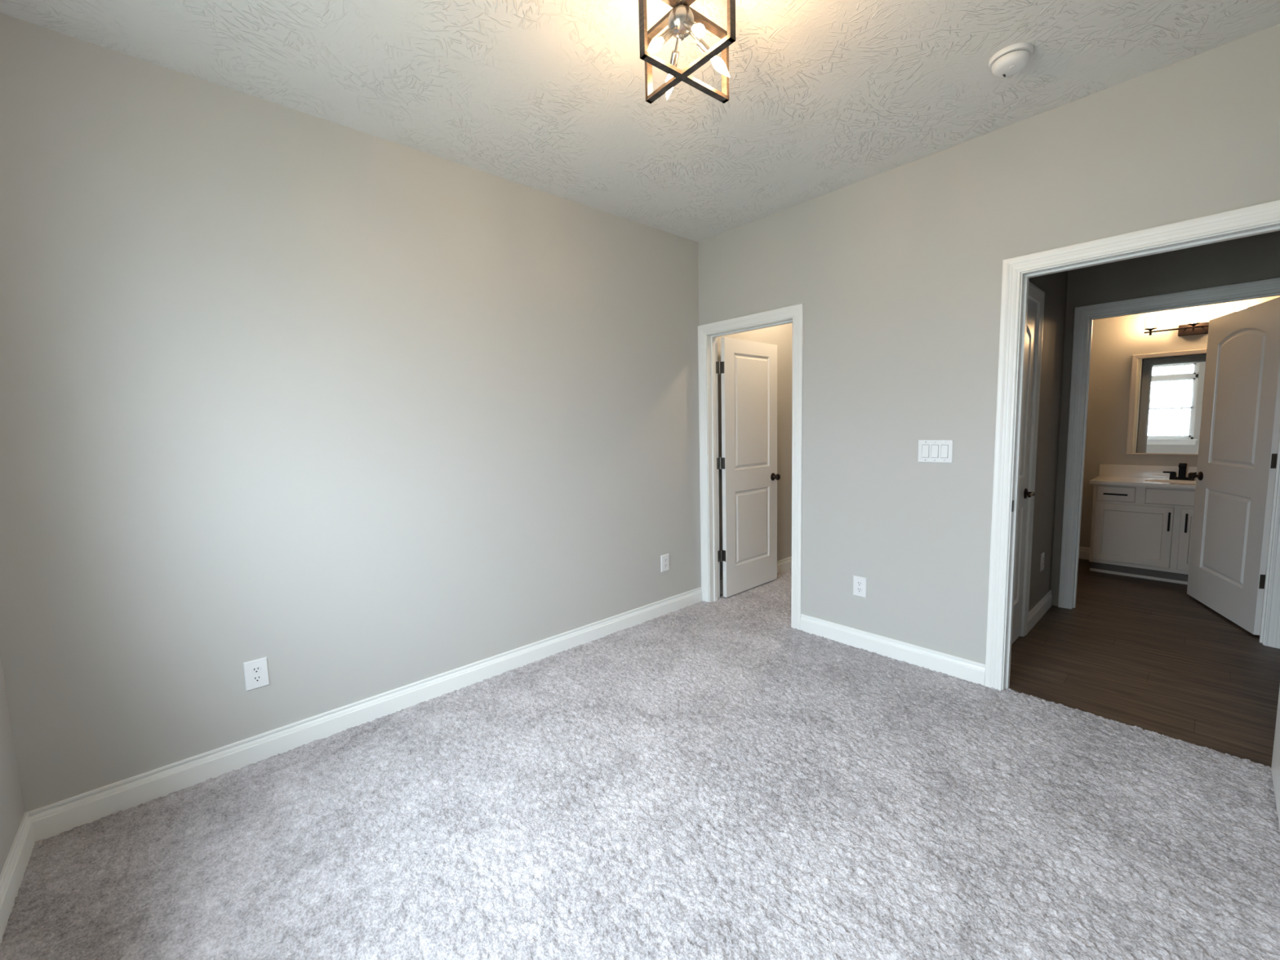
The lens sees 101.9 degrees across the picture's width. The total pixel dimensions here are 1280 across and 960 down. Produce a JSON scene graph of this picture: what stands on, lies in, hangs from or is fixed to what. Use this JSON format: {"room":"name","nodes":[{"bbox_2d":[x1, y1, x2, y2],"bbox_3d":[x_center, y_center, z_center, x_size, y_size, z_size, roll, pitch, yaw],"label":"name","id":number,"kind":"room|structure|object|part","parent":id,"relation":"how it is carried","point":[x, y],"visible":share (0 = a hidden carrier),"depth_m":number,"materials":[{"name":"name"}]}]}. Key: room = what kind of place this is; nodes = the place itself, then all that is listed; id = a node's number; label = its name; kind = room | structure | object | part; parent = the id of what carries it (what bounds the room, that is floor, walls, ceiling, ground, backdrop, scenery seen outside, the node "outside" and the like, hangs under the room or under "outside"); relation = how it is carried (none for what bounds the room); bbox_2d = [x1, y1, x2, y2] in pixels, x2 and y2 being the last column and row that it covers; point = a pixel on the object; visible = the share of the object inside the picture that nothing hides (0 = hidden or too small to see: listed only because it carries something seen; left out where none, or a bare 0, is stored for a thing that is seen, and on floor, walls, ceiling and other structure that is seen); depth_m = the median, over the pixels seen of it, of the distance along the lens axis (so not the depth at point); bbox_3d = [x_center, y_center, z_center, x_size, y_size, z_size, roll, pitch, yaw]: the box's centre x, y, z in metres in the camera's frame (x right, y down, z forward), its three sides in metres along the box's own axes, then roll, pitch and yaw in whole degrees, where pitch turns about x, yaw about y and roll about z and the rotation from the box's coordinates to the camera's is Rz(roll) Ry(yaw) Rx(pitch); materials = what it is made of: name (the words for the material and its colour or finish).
{"room":"empty bedroom","nodes":[
{"label":"empty bedroom","id":0,"kind":"room"},
{"bbox_2d":[0,653,24,874],"bbox_3d":[-1.132,-0.049,0.445,0.120,2.854,3.140,-7,8,-42],"label":"wall","id":1,"kind":"structure","parent":0,"point":[11,805],"depth_m":1.67,"materials":[{"name":"grey paint"}]},
{"bbox_2d":[0,812,35,945],"bbox_3d":[-1.088,1.293,0.669,0.015,0.139,3.020,-7,8,-42],"label":"baseboard","id":2,"kind":"structure","parent":1,"relation":"attached to","point":[11,875],"depth_m":1.59,"materials":[{"name":"white paint"}]},
{"bbox_2d":[0,13,792,812],"bbox_3d":[0.410,-0.442,4.008,7.210,2.854,0.120,-7,8,-42],"label":"wall","id":3,"kind":"structure","parent":0,"point":[363,415],"depth_m":2.20,"materials":[{"name":"grey paint"}]},
{"bbox_2d":[243,657,269,691],"bbox_3d":[-1.616,0.818,2.188,0.081,0.123,0.009,-7,8,-42],"label":"wall outlet","id":4,"kind":"object","parent":3,"relation":"attached to","point":[255,671],"visible":1,"depth_m":2.18,"materials":[{"name":"white plastic"}]},
{"bbox_2d":[251,666,261,673],"bbox_3d":[-1.614,0.799,2.184,0.034,0.027,0.002,-7,8,-42],"label":"receptacle","id":5,"kind":"object","parent":4,"relation":"attached to","point":[255,669],"depth_m":2.18,"materials":[{"name":"white plastic"}]},
{"bbox_2d":[252,675,262,682],"bbox_3d":[-1.613,0.838,2.187,0.034,0.027,0.002,-7,8,-42],"label":"receptacle","id":6,"kind":"object","parent":4,"relation":"attached to","point":[255,678],"depth_m":2.19,"materials":[{"name":"white plastic"}]},
{"bbox_2d":[26,586,702,841],"bbox_3d":[-0.806,1.060,2.934,3.483,0.139,0.015,-7,8,-42],"label":"baseboard","id":7,"kind":"structure","parent":3,"relation":"attached to","point":[47,821],"depth_m":2.31,"materials":[{"name":"white paint"}]},
{"bbox_2d":[660,553,669,572],"bbox_3d":[0.185,0.607,3.799,0.081,0.123,0.009,-7,8,-42],"label":"wall outlet","id":8,"kind":"object","parent":3,"relation":"attached to","point":[664,559],"visible":1,"depth_m":3.79,"materials":[{"name":"white plastic"}]},
{"bbox_2d":[720,556,791,594],"bbox_3d":[1.171,0.834,4.703,1.573,0.139,0.015,-7,8,-42],"label":"baseboard","id":9,"kind":"structure","parent":3,"relation":"attached to","point":[784,565],"depth_m":4.83,"materials":[{"name":"white paint"}]},
{"bbox_2d":[0,558,1279,959],"bbox_3d":[3.162,1.192,1.140,6.970,0.035,8.000,-7,8,-42],"label":"floor","id":10,"kind":"structure","parent":0,"point":[722,779],"depth_m":1.82,"materials":[{"name":"grey carpet"}]},
{"bbox_2d":[1088,484,1195,584],"bbox_3d":[4.504,0.434,4.352,0.575,0.790,1.038,-7,8,-42],"label":"vanity cabinet","id":11,"kind":"object","parent":10,"relation":"on","point":[1144,532],"visible":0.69,"depth_m":4.34,"materials":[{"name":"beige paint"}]},
{"bbox_3d":[4.046,0.121,4.417,0.034,0.012,0.153,-7,8,-42],"label":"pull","id":12,"kind":"part","parent":11,"relation":"part of","materials":[{"name":"black metal"}]},
{"bbox_3d":[4.067,0.120,4.433,0.019,0.127,0.240,-7,8,-42],"label":"drawer","id":13,"kind":"part","parent":11,"relation":"part of","materials":[{"name":"beige paint"}]},
{"bbox_3d":[4.150,0.458,4.384,0.019,0.499,0.479,-7,8,-42],"label":"cabinet door","id":14,"kind":"part","parent":11,"relation":"part of","materials":[{"name":"beige paint"}]},
{"bbox_2d":[1089,464,1196,488],"bbox_3d":[4.497,0.018,4.319,0.565,0.228,1.082,-7,8,-42],"label":"countertop","id":15,"kind":"structure","parent":11,"relation":"on","point":[1109,474],"depth_m":4.57,"materials":[{"name":"white stone"}]},
{"bbox_2d":[1163,462,1196,479],"bbox_3d":[4.596,-0.069,4.400,0.151,0.140,0.232,-7,8,-42],"label":"faucet","id":16,"kind":"object","parent":15,"relation":"on","point":[1182,466],"visible":0.76,"depth_m":4.42,"materials":[{"name":"black metal"}]},
{"bbox_3d":[4.583,-0.049,4.492,0.034,0.048,0.081,-7,8,-42],"label":"handle","id":17,"kind":"part","parent":16,"relation":"part of","materials":[{"name":"black metal"}]},
{"bbox_3d":[4.593,-0.077,4.396,0.143,0.122,0.044,-7,8,-42],"label":"spout","id":18,"kind":"part","parent":16,"relation":"part of","materials":[{"name":"black metal"}]},
{"bbox_3d":[4.272,0.336,4.191,0.034,0.152,0.012,-7,8,-42],"label":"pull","id":19,"kind":"part","parent":11,"relation":"part of","materials":[{"name":"black metal"}]},
{"bbox_3d":[4.497,0.488,3.999,0.019,0.499,0.479,-7,8,-42],"label":"cabinet door","id":20,"kind":"part","parent":11,"relation":"part of","materials":[{"name":"beige paint"}]},
{"bbox_3d":[4.337,0.342,4.120,0.034,0.152,0.012,-7,8,-42],"label":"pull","id":21,"kind":"part","parent":11,"relation":"part of","materials":[{"name":"black metal"}]},
{"bbox_2d":[0,0,1279,242],"bbox_3d":[3.093,-1.580,0.864,7.210,0.100,8.240,-7,8,-42],"label":"ceiling","id":22,"kind":"structure","parent":0,"point":[826,96],"depth_m":1.99,"materials":[{"name":"white paint"}]},
{"bbox_2d":[638,0,735,103],"bbox_3d":[0.137,-1.360,1.538,0.266,0.324,0.305,-1,6,6],"label":"ceiling light","id":23,"kind":"object","parent":22,"relation":"attached to","point":[680,20],"visible":1,"depth_m":1.52,"materials":[{"name":"black metal"}]},
{"bbox_3d":[0.042,-1.227,1.468,0.061,0.062,0.029,-7,8,-42],"label":"bulb","id":24,"kind":"part","parent":23,"relation":"part of","materials":[{"name":"white glass"}]},
{"bbox_2d":[657,27,672,44],"bbox_3d":[0.073,-1.275,1.492,0.052,0.052,0.023,-7,8,-42],"label":"socket","id":25,"kind":"object","parent":23,"relation":"attached to","point":[666,35],"depth_m":1.48,"materials":[{"name":"silver metal"}]},
{"bbox_3d":[0.096,-1.273,1.671,0.029,0.050,0.070,-2,6,-9],"label":"bulb","id":26,"kind":"part","parent":23,"relation":"part of","materials":[{"name":"white glass"}]},
{"bbox_2d":[670,49,679,66],"bbox_3d":[0.105,-1.302,1.616,0.023,0.047,0.056,-3,6,-12],"label":"socket","id":27,"kind":"object","parent":23,"relation":"attached to","point":[674,55],"depth_m":1.60,"materials":[{"name":"silver metal"}]},
{"bbox_3d":[0.112,-1.324,1.578,0.008,0.031,0.040,-3,6,-12],"label":"arm","id":28,"kind":"part","parent":23,"relation":"part of","materials":[{"name":"silver metal"}]},
{"bbox_2d":[685,20,697,33],"bbox_3d":[0.147,-1.282,1.469,0.023,0.050,0.053,-3,6,-20],"label":"socket","id":29,"kind":"object","parent":23,"relation":"attached to","point":[690,25],"depth_m":1.46,"materials":[{"name":"silver metal"}]},
{"bbox_3d":[0.163,-1.322,1.550,0.037,0.030,0.008,-4,6,-22],"label":"arm","id":30,"kind":"part","parent":23,"relation":"part of","materials":[{"name":"silver metal"}]},
{"bbox_3d":[0.165,-1.238,1.430,0.031,0.058,0.061,-7,8,-42],"label":"bulb","id":31,"kind":"part","parent":23,"relation":"part of","materials":[{"name":"white glass"}]},
{"bbox_2d":[696,38,710,53],"bbox_3d":[0.196,-1.300,1.565,0.055,0.047,0.023,-4,6,-22],"label":"socket","id":32,"kind":"object","parent":23,"relation":"attached to","point":[701,45],"depth_m":1.55,"materials":[{"name":"silver metal"}]},
{"bbox_3d":[0.244,-1.268,1.589,0.066,0.051,0.031,-7,8,-42],"label":"bulb","id":33,"kind":"part","parent":23,"relation":"part of","materials":[{"name":"white glass"}]},
{"bbox_2d":[988,42,1033,77],"bbox_3d":[1.396,-1.570,1.955,0.139,0.052,0.139,-7,8,-42],"label":"smoke detector","id":34,"kind":"object","parent":22,"relation":"attached to","point":[1011,60],"visible":1,"depth_m":1.92,"materials":[{"name":"white plastic"}]},
{"bbox_2d":[697,23,1279,664],"bbox_3d":[3.182,-0.217,1.049,0.117,2.854,8.000,-7,8,-42],"label":"wall","id":35,"kind":"structure","parent":0,"point":[895,273],"depth_m":2.73,"materials":[{"name":"grey paint"}]},
{"bbox_2d":[715,337,780,597],"bbox_3d":[0.898,-0.103,4.255,0.766,2.026,0.167,-7,8,-42],"label":"door","id":36,"kind":"structure","parent":35,"relation":"in","point":[748,369],"depth_m":4.21,"materials":[{"name":"white paint"}]},
{"bbox_3d":[1.163,-0.026,4.431,0.066,0.066,0.066,-7,8,-42],"label":"handle","id":37,"kind":"part","parent":36,"relation":"part of","materials":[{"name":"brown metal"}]},
{"bbox_2d":[697,302,803,630],"bbox_3d":[0.805,-0.069,3.724,0.151,2.148,0.872,-7,8,-42],"label":"door frame","id":38,"kind":"structure","parent":35,"relation":"attached to","point":[708,334],"depth_m":3.87,"materials":[{"name":"white paint"}]},
{"bbox_3d":[0.855,-0.075,3.769,0.017,2.148,0.872,-7,8,-42],"label":"casing","id":39,"kind":"part","parent":38,"relation":"part of","materials":[{"name":"white paint"}]},
{"bbox_2d":[853,575,866,597],"bbox_3d":[1.328,0.645,3.137,0.009,0.123,0.081,-7,8,-42],"label":"wall outlet","id":40,"kind":"object","parent":35,"relation":"attached to","point":[860,584],"visible":1,"depth_m":3.13,"materials":[{"name":"white plastic"}]},
{"bbox_2d":[856,587,862,592],"bbox_3d":[1.326,0.664,3.136,0.002,0.027,0.034,-7,8,-42],"label":"receptacle","id":41,"kind":"object","parent":40,"relation":"attached to","point":[858,589],"depth_m":3.14,"materials":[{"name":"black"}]},
{"bbox_2d":[857,581,862,586],"bbox_3d":[1.325,0.626,3.133,0.002,0.027,0.034,-7,8,-42],"label":"receptacle","id":42,"kind":"object","parent":40,"relation":"attached to","point":[859,583],"depth_m":3.13,"materials":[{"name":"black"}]},
{"bbox_2d":[800,613,985,685],"bbox_3d":[1.426,0.991,3.067,0.015,0.139,1.055,-7,8,-42],"label":"baseboard","id":43,"kind":"structure","parent":35,"relation":"attached to","point":[969,670],"depth_m":2.99,"materials":[{"name":"white paint"}]},
{"bbox_2d":[917,440,953,462],"bbox_3d":[1.570,-0.153,2.762,0.012,0.121,0.169,-7,8,-42],"label":"light switch","id":44,"kind":"object","parent":35,"relation":"attached to","point":[929,451],"visible":1,"depth_m":2.76,"materials":[{"name":"white plastic"}]},
{"bbox_2d":[984,200,1279,690],"bbox_3d":[2.158,0.046,2.227,0.151,2.148,1.060,-7,8,-42],"label":"door frame","id":45,"kind":"structure","parent":35,"relation":"attached to","point":[1264,218],"depth_m":2.47,"materials":[{"name":"white paint"}]},
{"bbox_3d":[1.826,0.128,2.542,0.031,0.056,0.002,-7,8,-42],"label":"strike plate","id":46,"kind":"part","parent":45,"relation":"part of","materials":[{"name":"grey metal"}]},
{"bbox_2d":[1271,686,1279,827],"bbox_3d":[2.061,0.134,1.568,0.926,2.026,0.167,-7,8,-42],"label":"door","id":47,"kind":"structure","parent":35,"relation":"in","point":[1275,768],"depth_m":1.87,"materials":[{"name":"white paint"}]},
{"bbox_2d":[1028,271,1067,612],"bbox_3d":[2.364,-0.412,3.211,1.573,2.854,0.120,-7,8,-42],"label":"wall","id":48,"kind":"structure","parent":0,"point":[1054,286],"depth_m":3.46,"materials":[{"name":"grey paint"}]},
{"bbox_2d":[1011,299,1036,644],"bbox_3d":[2.142,-0.006,2.989,0.636,2.026,0.132,-7,8,-42],"label":"door","id":49,"kind":"structure","parent":48,"relation":"in","point":[1024,494],"depth_m":3.10,"materials":[{"name":"white paint"}]},
{"bbox_3d":[2.327,0.086,3.107,0.131,0.064,0.048,-7,8,-42],"label":"handle","id":50,"kind":"part","parent":49,"relation":"part of","materials":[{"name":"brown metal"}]},
{"bbox_2d":[1019,280,1044,636],"bbox_3d":[2.120,-0.031,3.009,0.779,2.148,0.137,-7,8,-42],"label":"door frame","id":51,"kind":"structure","parent":48,"relation":"attached to","point":[1037,295],"depth_m":3.17,"materials":[{"name":"white paint"}]},
{"bbox_2d":[1027,589,1052,632],"bbox_3d":[2.750,0.907,3.571,0.744,0.139,0.015,-7,8,-42],"label":"baseboard","id":52,"kind":"structure","parent":48,"relation":"attached to","point":[1045,603],"depth_m":3.55,"materials":[{"name":"white paint"}]},
{"bbox_2d":[1040,551,1044,571],"bbox_3d":[2.760,0.561,3.557,0.081,0.123,0.009,-7,8,-42],"label":"wall outlet","id":53,"kind":"object","parent":48,"relation":"attached to","point":[1042,555],"visible":1,"depth_m":3.54,"materials":[{"name":"white plastic"}]},
{"bbox_2d":[1050,231,1279,606],"bbox_3d":[4.436,-0.360,2.171,0.115,2.854,8.000,-7,8,-42],"label":"wall","id":54,"kind":"structure","parent":0,"point":[1255,257],"depth_m":3.30,"materials":[{"name":"grey paint"}]},
{"bbox_2d":[1057,277,1279,648],"bbox_3d":[3.419,-0.096,3.341,0.149,2.148,1.036,-7,8,-42],"label":"door frame","id":55,"kind":"structure","parent":54,"relation":"attached to","point":[1084,316],"depth_m":3.52,"materials":[{"name":"white paint"}]},
{"bbox_2d":[1186,297,1279,635],"bbox_3d":[3.949,-0.099,3.448,0.167,2.026,0.903,1,6,27],"label":"door","id":56,"kind":"structure","parent":54,"relation":"in","point":[1240,427],"depth_m":3.38,"materials":[{"name":"white paint"}]},
{"bbox_3d":[4.077,-0.030,3.814,0.066,0.066,0.066,1,6,27],"label":"handle","id":57,"kind":"part","parent":56,"relation":"part of","materials":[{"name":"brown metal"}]},
{"bbox_2d":[1079,295,1279,547],"bbox_3d":[4.160,-0.648,5.126,0.120,2.854,3.220,-7,8,-42],"label":"wall","id":58,"kind":"structure","parent":0,"point":[1115,340],"depth_m":4.75,"materials":[{"name":"grey paint"}]},
{"bbox_2d":[1078,546,1089,559],"bbox_3d":[4.240,0.717,5.110,0.015,0.139,0.407,-7,8,-42],"label":"baseboard","id":59,"kind":"structure","parent":58,"relation":"attached to","point":[1084,553],"depth_m":5.03,"materials":[{"name":"white paint"}]},
{"bbox_2d":[1098,464,1196,479],"bbox_3d":[4.697,-0.064,4.495,0.020,0.109,1.082,-7,8,-42],"label":"backsplash","id":60,"kind":"structure","parent":58,"relation":"attached to","point":[1117,470],"depth_m":4.68,"materials":[{"name":"white stone"}]},
{"bbox_2d":[1125,348,1206,455],"bbox_3d":[4.684,-0.658,4.432,0.022,0.890,0.742,-7,8,-42],"label":"vanity mirror","id":61,"kind":"object","parent":58,"relation":"attached to","point":[1166,388],"visible":0.62,"depth_m":4.53,"materials":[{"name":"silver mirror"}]},
{"bbox_2d":[1144,302,1250,336],"bbox_3d":[4.609,-1.315,4.315,0.178,0.195,0.595,-7,8,-42],"label":"vanity light","id":62,"kind":"object","parent":58,"relation":"attached to","point":[1193,328],"visible":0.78,"depth_m":4.33,"materials":[{"name":"white glass"}]},
{"bbox_3d":[4.403,-1.364,4.469,0.057,0.116,0.057,-7,8,-42],"label":"bulb","id":63,"kind":"part","parent":62,"relation":"part of","materials":[{"name":"white glass"}]},
{"bbox_3d":[4.574,-1.350,4.281,0.057,0.116,0.057,-7,8,-42],"label":"bulb","id":64,"kind":"part","parent":62,"relation":"part of","materials":[{"name":"white glass"}]},
{"bbox_3d":[4.744,-1.335,4.092,0.057,0.116,0.057,-7,8,-42],"label":"bulb","id":65,"kind":"part","parent":62,"relation":"part of","materials":[{"name":"white glass"}]}
]}

